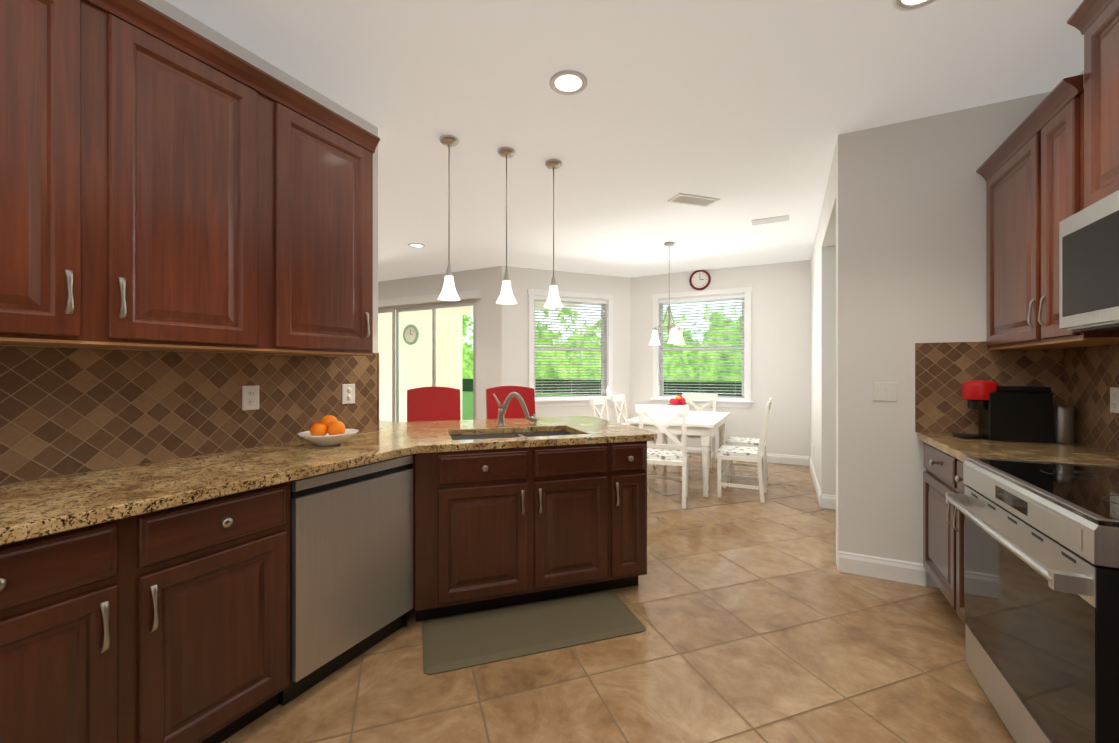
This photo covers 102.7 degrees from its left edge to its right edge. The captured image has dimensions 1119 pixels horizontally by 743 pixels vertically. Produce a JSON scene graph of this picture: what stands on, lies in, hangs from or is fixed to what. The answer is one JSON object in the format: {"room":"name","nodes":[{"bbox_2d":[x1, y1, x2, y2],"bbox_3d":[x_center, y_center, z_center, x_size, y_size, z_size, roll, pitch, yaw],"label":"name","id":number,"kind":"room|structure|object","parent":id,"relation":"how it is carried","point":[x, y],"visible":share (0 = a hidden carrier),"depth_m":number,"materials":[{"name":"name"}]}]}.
{"room":"dining room and kitchen","nodes":[
{"label":"dining room and kitchen","id":0,"kind":"room"},
{"bbox_2d":[0,0,377,483],"bbox_3d":[-2.061,-0.121,1.123,0.150,2.800,3.820,0,0,27],"label":"wall","id":1,"kind":"structure","parent":0,"point":[192,23],"depth_m":2.28,"materials":[{"name":"white paint"}]},
{"bbox_2d":[0,0,103,347],"bbox_3d":[-1.726,-0.662,1.247,0.329,1.130,0.533,0,0,27],"label":"upper cabinet","id":2,"kind":"object","parent":1,"relation":"attached to","point":[52,51],"depth_m":1.33,"materials":[{"name":"brown wood"}]},
{"bbox_2d":[100,0,271,351],"bbox_3d":[-1.488,-0.661,1.718,0.329,1.130,0.523,0,0,27],"label":"upper cabinet","id":3,"kind":"object","parent":1,"relation":"attached to","point":[167,183],"depth_m":1.61,"materials":[{"name":"brown wood"}]},
{"bbox_2d":[0,346,378,483],"bbox_3d":[-1.763,0.123,1.532,0.010,0.479,2.820,0,0,27],"label":"backsplash","id":4,"kind":"structure","parent":1,"relation":"attached to","point":[64,411],"depth_m":1.80,"materials":[{"name":"tile"}]},
{"bbox_2d":[242,385,258,410],"bbox_3d":[-1.458,0.124,2.118,0.008,0.115,0.075,0,0,27],"label":"outlet","id":5,"kind":"object","parent":4,"relation":"attached to","point":[250,397],"depth_m":2.11,"materials":[{"name":"white plastic"}]},
{"bbox_2d":[342,384,354,403],"bbox_3d":[-1.219,0.129,2.591,0.008,0.115,0.085,0,0,27],"label":"outlet","id":6,"kind":"object","parent":4,"relation":"attached to","point":[348,390],"depth_m":2.58,"materials":[{"name":"white plastic"}]},
{"bbox_2d":[232,76,379,355],"bbox_3d":[-1.246,-0.661,2.197,0.329,1.130,0.551,0,0,27],"label":"upper cabinet","id":7,"kind":"object","parent":1,"relation":"attached to","point":[322,161],"depth_m":2.09,"materials":[{"name":"brown wood"}]},
{"bbox_2d":[378,266,501,419],"bbox_3d":[-3.205,-0.117,7.713,5.400,2.800,0.150,0,0,27],"label":"wall","id":8,"kind":"structure","parent":0,"point":[487,282],"depth_m":6.59,"materials":[{"name":"white paint"}]},
{"bbox_2d":[378,290,480,425],"bbox_3d":[-2.779,0.050,7.425,3.660,2.465,0.220,0,0,27],"label":"door","id":9,"kind":"structure","parent":8,"relation":"in","point":[411,303],"depth_m":7.13,"materials":[{"name":"silver metal"}]},
{"bbox_2d":[502,266,629,425],"bbox_3d":[0.129,-0.117,6.895,2.126,2.800,0.150,0,0,-22],"label":"wall","id":10,"kind":"structure","parent":0,"point":[515,344],"depth_m":6.76,"materials":[{"name":"white paint"}]},
{"bbox_2d":[528,289,613,406],"bbox_3d":[0.175,-0.345,6.881,1.440,1.735,0.208,0,0,-22],"label":"nook window","id":11,"kind":"structure","parent":10,"relation":"in","point":[607,364],"depth_m":6.91,"materials":[{"name":"white"}]},
{"bbox_2d":[534,296,606,398],"bbox_3d":[0.175,-0.357,6.880,1.208,1.532,0.063,0,0,-22],"label":"window blind","id":12,"kind":"object","parent":11,"relation":"attached to","point":[574,301],"visible":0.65,"depth_m":6.87,"materials":[{"name":"white plastic"}]},
{"bbox_2d":[221,428,1015,742],"bbox_3d":[-2.059,1.331,3.995,10.800,0.100,9.250,0,0,27],"label":"floor","id":13,"kind":"structure","parent":0,"point":[767,622],"depth_m":1.93,"materials":[{"name":"beige tile"}]},
{"bbox_2d":[0,482,289,742],"bbox_3d":[-1.487,0.840,1.387,0.625,0.872,0.954,0,0,27],"label":"base cabinet","id":14,"kind":"object","parent":13,"relation":"on","point":[170,625],"visible":0.96,"depth_m":1.29,"materials":[{"name":"brown wood"}]},
{"bbox_2d":[278,455,413,705],"bbox_3d":[-1.122,0.842,2.078,0.603,0.871,0.602,0,0,27],"label":"dishwasher","id":15,"kind":"object","parent":13,"relation":"on","point":[351,564],"visible":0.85,"depth_m":1.88,"materials":[{"name":"silver metal"}]},
{"bbox_2d":[403,612,406,626],"bbox_3d":[-0.837,0.841,2.592,0.569,0.872,0.568,0,0,27],"label":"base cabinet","id":16,"kind":"object","parent":13,"relation":"on","point":[404,615],"depth_m":2.24,"materials":[{"name":"brown wood"}]},
{"bbox_2d":[407,386,460,421],"bbox_3d":[-1.012,0.704,3.645,0.454,1.150,0.520,0,0,-18],"label":"bar stool","id":17,"kind":"object","parent":13,"relation":"on","point":[434,403],"visible":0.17,"depth_m":3.81,"materials":[{"name":"red fabric"}]},
{"bbox_2d":[486,386,534,418],"bbox_3d":[-0.376,0.705,3.854,0.454,1.150,0.520,0,0,-18],"label":"bar stool","id":18,"kind":"object","parent":13,"relation":"on","point":[514,407],"visible":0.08,"depth_m":4.02,"materials":[{"name":"red fabric"}]},
{"bbox_2d":[411,431,646,621],"bbox_3d":[-0.103,0.841,2.413,0.920,0.872,0.919,0,0,27],"label":"base cabinet","id":19,"kind":"object","parent":13,"relation":"on","point":[495,528],"depth_m":2.37,"materials":[{"name":"brown wood"}]},
{"bbox_2d":[0,416,656,544],"bbox_3d":[-0.857,0.384,1.843,1.824,0.039,4.194,0,0,27],"label":"countertop","id":20,"kind":"structure","parent":19,"relation":"on","point":[33,508],"depth_m":1.67,"materials":[{"name":"stone"}]},
{"bbox_2d":[298,429,358,445],"bbox_3d":[-1.148,0.333,2.230,0.272,0.062,0.272,0,0,27],"label":"fruit bowl","id":21,"kind":"object","parent":20,"relation":"on","point":[327,439],"visible":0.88,"depth_m":2.16,"materials":[{"name":"white ceramic"}]},
{"bbox_2d":[309,415,344,435],"bbox_3d":[-1.149,0.271,2.227,0.190,0.108,0.183,0,0,27],"label":"fruit","id":22,"kind":"object","parent":21,"relation":"in","point":[331,425],"visible":0.79,"depth_m":2.18,"materials":[{"name":"orange food"}]},
{"bbox_2d":[451,431,574,439],"bbox_3d":[-0.263,0.493,2.708,0.804,0.174,0.464,0,0,-18],"label":"undermount sink","id":23,"kind":"object","parent":20,"relation":"in","point":[490,436],"depth_m":2.92,"materials":[{"name":"silver metal"}]},
{"bbox_2d":[493,392,537,426],"bbox_3d":[-0.291,0.249,2.973,0.286,0.230,0.139,0,0,27],"label":"faucet","id":24,"kind":"object","parent":20,"relation":"on","point":[503,409],"visible":1,"depth_m":2.96,"materials":[{"name":"grey metal"}]},
{"bbox_2d":[422,590,645,674],"bbox_3d":[-0.133,1.270,2.248,1.060,0.016,0.435,0,0,-18],"label":"kitchen mat","id":25,"kind":"object","parent":13,"relation":"on","point":[462,641],"visible":1,"depth_m":2.19,"materials":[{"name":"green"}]},
{"bbox_2d":[589,397,608,420],"bbox_3d":[0.668,0.798,5.300,0.490,0.964,0.490,0,0,27],"label":"dining chair","id":26,"kind":"object","parent":13,"relation":"on","point":[596,401],"visible":0.27,"depth_m":5.38,"materials":[{"name":"white wood"}]},
{"bbox_2d":[611,394,655,466],"bbox_3d":[0.993,0.799,5.943,0.490,0.964,0.490,0,0,27],"label":"dining chair","id":27,"kind":"object","parent":13,"relation":"on","point":[615,398],"visible":0.35,"depth_m":6.00,"materials":[{"name":"white wood"}]},
{"bbox_2d":[636,404,688,508],"bbox_3d":[1.038,0.798,4.436,0.490,0.964,0.490,0,0,19],"label":"dining chair","id":28,"kind":"object","parent":13,"relation":"on","point":[663,455],"visible":0.71,"depth_m":4.25,"materials":[{"name":"white wood"}]},
{"bbox_2d":[625,411,729,496],"bbox_3d":[1.460,0.906,5.325,0.920,0.749,1.500,0,0,27],"label":"dining table","id":29,"kind":"object","parent":13,"relation":"on","point":[704,425],"visible":0.6,"depth_m":4.75,"materials":[{"name":"white wood"}]},
{"bbox_2d":[667,394,686,416],"bbox_3d":[1.389,0.400,5.266,0.252,0.260,0.258,0,0,27],"label":"fruit bowl","id":30,"kind":"object","parent":29,"relation":"on","point":[678,400],"visible":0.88,"depth_m":5.20,"materials":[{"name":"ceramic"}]},
{"bbox_2d":[677,393,717,467],"bbox_3d":[1.914,0.799,6.222,0.490,0.964,0.490,0,0,27],"label":"dining chair","id":31,"kind":"object","parent":13,"relation":"on","point":[711,397],"visible":0.33,"depth_m":6.30,"materials":[{"name":"white wood"}]},
{"bbox_2d":[717,401,770,502],"bbox_3d":[1.918,0.798,4.646,0.490,0.964,0.490,0,0,27],"label":"dining chair","id":32,"kind":"object","parent":13,"relation":"on","point":[740,453],"visible":1,"depth_m":4.53,"materials":[{"name":"white wood"}]},
{"bbox_2d":[725,398,772,485],"bbox_3d":[2.243,0.798,5.288,0.490,0.964,0.490,0,0,27],"label":"dining chair","id":33,"kind":"object","parent":13,"relation":"on","point":[742,441],"visible":0.52,"depth_m":5.19,"materials":[{"name":"white wood"}]},
{"bbox_2d":[923,442,965,624],"bbox_3d":[2.232,0.841,2.165,0.644,0.873,0.856,0,0,27],"label":"base cabinet","id":34,"kind":"object","parent":13,"relation":"on","point":[943,543],"visible":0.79,"depth_m":2.30,"materials":[{"name":"brown wood"}]},
{"bbox_2d":[917,432,1118,465],"bbox_3d":[2.237,0.384,2.164,0.635,0.039,0.858,0,0,27],"label":"countertop","id":35,"kind":"structure","parent":34,"relation":"on","point":[961,448],"depth_m":2.06,"materials":[{"name":"stone"}]},
{"bbox_2d":[952,380,1052,442],"bbox_3d":[2.357,0.205,2.407,0.375,0.318,0.150,0,0,27],"label":"coffee machine","id":36,"kind":"object","parent":35,"relation":"on","point":[1017,413],"visible":1,"depth_m":2.33,"materials":[{"name":"black plastic"}]},
{"bbox_2d":[1053,404,1073,443],"bbox_3d":[2.573,0.266,2.298,0.090,0.195,0.090,0,0,27],"label":"milk frother","id":37,"kind":"object","parent":35,"relation":"on","point":[1063,423],"visible":0.75,"depth_m":2.26,"materials":[{"name":"silver metal"}]},
{"bbox_2d":[946,456,1118,742],"bbox_3d":[1.788,0.815,1.388,0.716,0.904,0.918,0,0,27],"label":"range","id":38,"kind":"object","parent":13,"relation":"on","point":[1042,597],"visible":1,"depth_m":1.37,"materials":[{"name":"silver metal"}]},
{"bbox_2d":[165,0,1083,281],"bbox_3d":[-2.059,-1.569,3.997,10.800,0.100,9.250,0,0,27],"label":"ceiling","id":39,"kind":"structure","parent":0,"point":[745,112],"depth_m":2.48,"materials":[{"name":"white paint"}]},
{"bbox_2d":[408,243,425,247],"bbox_3d":[-1.715,-1.514,5.386,0.199,0.008,0.199,0,0,-18],"label":"recessed light","id":40,"kind":"object","parent":39,"relation":"in","point":[415,245],"depth_m":5.39,"materials":[{"name":"white"}]},
{"bbox_2d":[438,135,459,300],"bbox_3d":[-0.724,-0.996,2.935,0.148,1.046,0.148,0,0,27],"label":"pendant light","id":41,"kind":"object","parent":39,"relation":"hanging from","point":[448,292],"visible":1,"depth_m":2.92,"materials":[{"name":"white glass"}]},
{"bbox_2d":[496,147,516,304],"bbox_3d":[-0.366,-0.996,3.090,0.148,1.046,0.148,0,0,27],"label":"pendant light","id":42,"kind":"object","parent":39,"relation":"hanging from","point":[506,296],"visible":0.94,"depth_m":3.07,"materials":[{"name":"white glass"}]},
{"bbox_2d":[543,159,563,307],"bbox_3d":[-0.043,-0.996,3.263,0.148,1.046,0.148,0,0,27],"label":"pendant light","id":43,"kind":"object","parent":39,"relation":"hanging from","point":[553,300],"visible":1,"depth_m":3.24,"materials":[{"name":"white glass"}]},
{"bbox_2d":[549,70,586,94],"bbox_3d":[0.047,-1.516,2.355,0.199,0.008,0.199,0,0,-18],"label":"recessed light","id":44,"kind":"object","parent":39,"relation":"in","point":[568,82],"depth_m":2.35,"materials":[{"name":"white"}]},
{"bbox_2d":[649,242,685,344],"bbox_3d":[1.261,-0.920,5.313,0.410,1.196,0.447,0,0,27],"label":"chandelier","id":45,"kind":"object","parent":39,"relation":"hanging from","point":[675,338],"visible":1,"depth_m":5.29,"materials":[{"name":"white glass"}]},
{"bbox_2d":[667,193,719,206],"bbox_3d":[1.186,-1.515,3.964,0.420,0.008,0.200,0,0,-18],"label":"ceiling vent","id":46,"kind":"object","parent":39,"relation":"in","point":[690,199],"visible":1,"depth_m":3.96,"materials":[{"name":"white"}]},
{"bbox_2d":[751,215,788,225],"bbox_3d":[2.114,-1.516,4.492,0.340,0.006,0.180,0,0,27],"label":"ceiling vent","id":47,"kind":"object","parent":39,"relation":"attached to","point":[770,220],"visible":1,"depth_m":4.48,"materials":[{"name":"white"}]},
{"bbox_2d":[892,0,935,10],"bbox_3d":[1.449,-1.517,1.781,0.199,0.008,0.199,0,0,-18],"label":"recessed light","id":48,"kind":"object","parent":39,"relation":"in","point":[902,5],"depth_m":1.85,"materials":[{"name":"white"}]},
{"bbox_2d":[630,260,810,458],"bbox_3d":[2.372,-0.118,6.686,2.680,2.800,0.150,0,0,27],"label":"wall","id":49,"kind":"structure","parent":0,"point":[781,334],"depth_m":6.32,"materials":[{"name":"white paint"}]},
{"bbox_2d":[689,270,710,289],"bbox_3d":[2.106,-1.376,6.715,0.310,0.310,0.040,0,0,27],"label":"wall clock","id":50,"kind":"object","parent":49,"relation":"attached to","point":[699,279],"visible":0.96,"depth_m":6.71,"materials":[{"name":"brown"}]},
{"bbox_2d":[651,287,752,407],"bbox_3d":[2.130,-0.345,6.774,1.470,1.735,0.208,0,0,27],"label":"nook window","id":51,"kind":"structure","parent":49,"relation":"in","point":[746,402],"depth_m":6.68,"materials":[{"name":"white"}]},
{"bbox_2d":[659,294,743,399],"bbox_3d":[2.130,-0.357,6.773,1.238,1.532,0.063,0,0,27],"label":"window blind","id":52,"kind":"object","parent":51,"relation":"attached to","point":[733,297],"visible":0.79,"depth_m":6.74,"materials":[{"name":"white plastic"}]},
{"bbox_2d":[651,447,807,465],"bbox_3d":[2.271,1.216,6.641,2.539,0.128,0.020,0,0,27],"label":"baseboard","id":53,"kind":"structure","parent":49,"relation":"attached to","point":[771,458],"depth_m":6.23,"materials":[{"name":"white wood"}]},
{"bbox_2d":[811,146,835,503],"bbox_3d":[2.693,-0.119,4.507,0.140,2.800,3.448,0,0,27],"label":"wall","id":54,"kind":"structure","parent":0,"point":[823,350],"depth_m":4.20,"materials":[{"name":"white paint"}]},
{"bbox_2d":[808,456,822,507],"bbox_3d":[2.916,1.215,5.126,0.020,0.128,2.070,0,0,27],"label":"baseboard","id":55,"kind":"structure","parent":54,"relation":"attached to","point":[818,492],"depth_m":4.81,"materials":[{"name":"white wood"}]},
{"bbox_2d":[836,92,1049,587],"bbox_3d":[2.284,-0.120,2.702,1.039,2.800,0.140,0,0,27],"label":"wall","id":56,"kind":"structure","parent":0,"point":[910,233],"depth_m":2.73,"materials":[{"name":"white paint"}]},
{"bbox_2d":[838,551,925,585],"bbox_3d":[1.984,1.214,2.766,0.444,0.128,0.015,0,0,27],"label":"baseboard","id":57,"kind":"structure","parent":56,"relation":"attached to","point":[908,572],"depth_m":2.76,"materials":[{"name":"white wood"}]},
{"bbox_2d":[873,382,896,400],"bbox_3d":[2.005,0.125,2.758,0.121,0.115,0.009,0,0,27],"label":"light switch","id":58,"kind":"object","parent":56,"relation":"attached to","point":[884,391],"visible":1,"depth_m":2.76,"materials":[{"name":"white plastic"}]},
{"bbox_3d":[1.640,-0.122,0.109,0.150,2.800,5.350,0,0,27],"label":"wall","id":59,"kind":"structure","parent":0,"visible":0},
{"bbox_2d":[915,342,1118,451],"bbox_3d":[1.479,0.095,0.671,0.644,0.534,4.210,0,0,27],"label":"backsplash","id":60,"kind":"structure","parent":59,"relation":"attached to","point":[1081,380],"depth_m":2.48,"materials":[{"name":"tile"}]},
{"bbox_2d":[1110,387,1118,412],"bbox_3d":[2.507,0.129,2.018,0.008,0.115,0.075,0,0,27],"label":"outlet","id":61,"kind":"object","parent":60,"relation":"attached to","point":[1114,399],"visible":1,"depth_m":2.00,"materials":[{"name":"white plastic"}]},
{"bbox_2d":[976,74,1118,349],"bbox_3d":[2.347,-0.636,2.081,0.362,1.031,0.905,0,0,27],"label":"upper cabinet","id":62,"kind":"object","parent":59,"relation":"attached to","point":[1030,169],"visible":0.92,"depth_m":2.04,"materials":[{"name":"brown wood"}]},
{"bbox_2d":[1067,0,1118,208],"bbox_3d":[1.973,-0.985,1.333,0.354,0.775,0.760,0,0,27],"label":"upper cabinet","id":63,"kind":"object","parent":59,"relation":"attached to","point":[1095,23],"visible":0.87,"depth_m":1.63,"materials":[{"name":"brown wood"}]},
{"bbox_2d":[1059,190,1118,331],"bbox_3d":[1.931,-0.373,1.355,0.448,0.441,0.754,0,0,27],"label":"microwave","id":64,"kind":"object","parent":63,"relation":"attached to","point":[1088,268],"visible":1,"depth_m":1.58,"materials":[{"name":"silver metal"}]},
{"label":"outside","id":65,"kind":"structure","parent":0,"visible":0},
{"bbox_2d":[379,420,395,427],"bbox_3d":[-4.143,1.336,10.288,11.000,0.098,3.599,0,0,27],"label":"lanai","id":66,"kind":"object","parent":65,"point":[381,424],"depth_m":11.08,"materials":[{"name":"beige concrete"}]},
{"bbox_2d":[378,300,581,421],"bbox_3d":[-4.657,-0.215,10.269,10.100,3.000,3.099,0,0,27],"label":"wall","id":67,"kind":"structure","parent":66,"relation":"on","point":[450,364],"depth_m":11.14,"materials":[{"name":"beige paint"}]},
{"bbox_2d":[403,324,418,344],"bbox_3d":[-3.765,-0.934,11.304,0.520,0.520,0.045,0,0,27],"label":"clock","id":68,"kind":"object","parent":67,"relation":"attached to","point":[412,334],"depth_m":11.29,"materials":[{"name":"green"}]},
{"bbox_2d":[462,391,590,419],"bbox_3d":[-1.317,1.366,19.202,100.000,0.090,18.540,0,0,27],"label":"lawn","id":69,"kind":"structure","parent":65,"point":[467,400],"depth_m":19.07,"materials":[{"name":"green plant"}]},
{"bbox_2d":[462,379,741,395],"bbox_3d":[6.697,0.909,23.969,50.000,0.830,1.000,0,0,27],"label":"hedge","id":70,"kind":"object","parent":69,"relation":"on","point":[466,383],"depth_m":25.64,"materials":[{"name":"green plant"}]},
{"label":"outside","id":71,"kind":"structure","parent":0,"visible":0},
{"bbox_2d":[462,298,741,380],"bbox_3d":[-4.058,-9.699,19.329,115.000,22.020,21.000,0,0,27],"label":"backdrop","id":72,"kind":"structure","parent":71,"point":[467,350],"depth_m":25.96,"materials":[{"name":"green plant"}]}
]}

